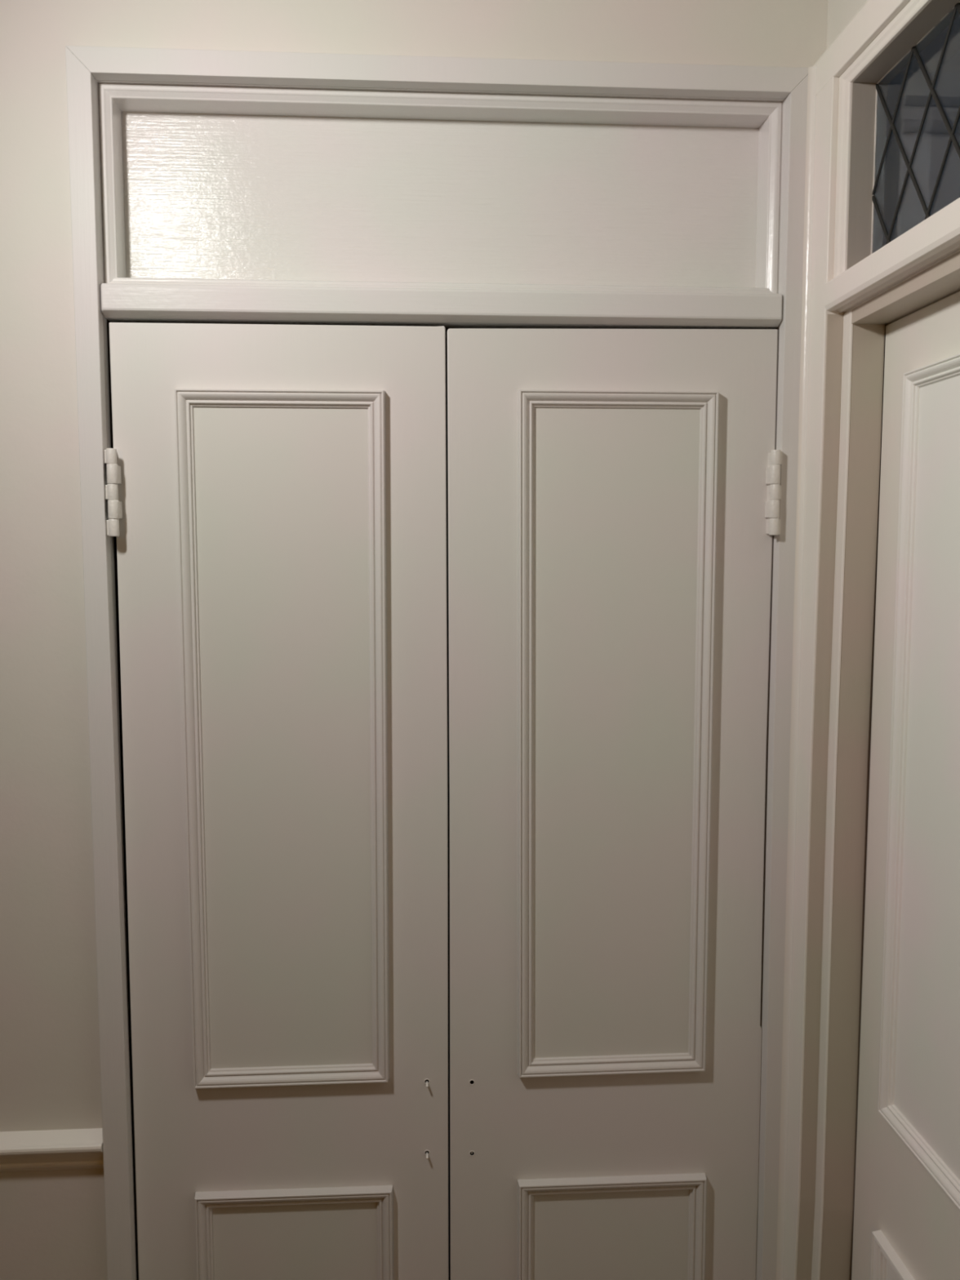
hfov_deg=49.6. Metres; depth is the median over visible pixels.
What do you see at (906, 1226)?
door
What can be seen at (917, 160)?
window
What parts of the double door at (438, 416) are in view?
architrave, door, panel moulding, panel, panel moulding, panel, architrave, overdoor panel, panel, panel moulding, door, panel, panel moulding, architrave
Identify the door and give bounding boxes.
[65,45,808,1279]
[851,291,959,1279]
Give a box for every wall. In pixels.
[0,0,827,1279]
[826,0,866,48]
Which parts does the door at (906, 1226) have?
panel moulding, panel, panel moulding, panel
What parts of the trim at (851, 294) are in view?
casing, casing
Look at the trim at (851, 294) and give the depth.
1.38 m
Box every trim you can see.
[0,1128,103,1172]
[776,0,959,1279]
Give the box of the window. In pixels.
[871,1,959,253]
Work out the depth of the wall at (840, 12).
1.35 m
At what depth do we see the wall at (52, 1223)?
1.38 m
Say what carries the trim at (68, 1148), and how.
attached to the wall at (52, 1223)

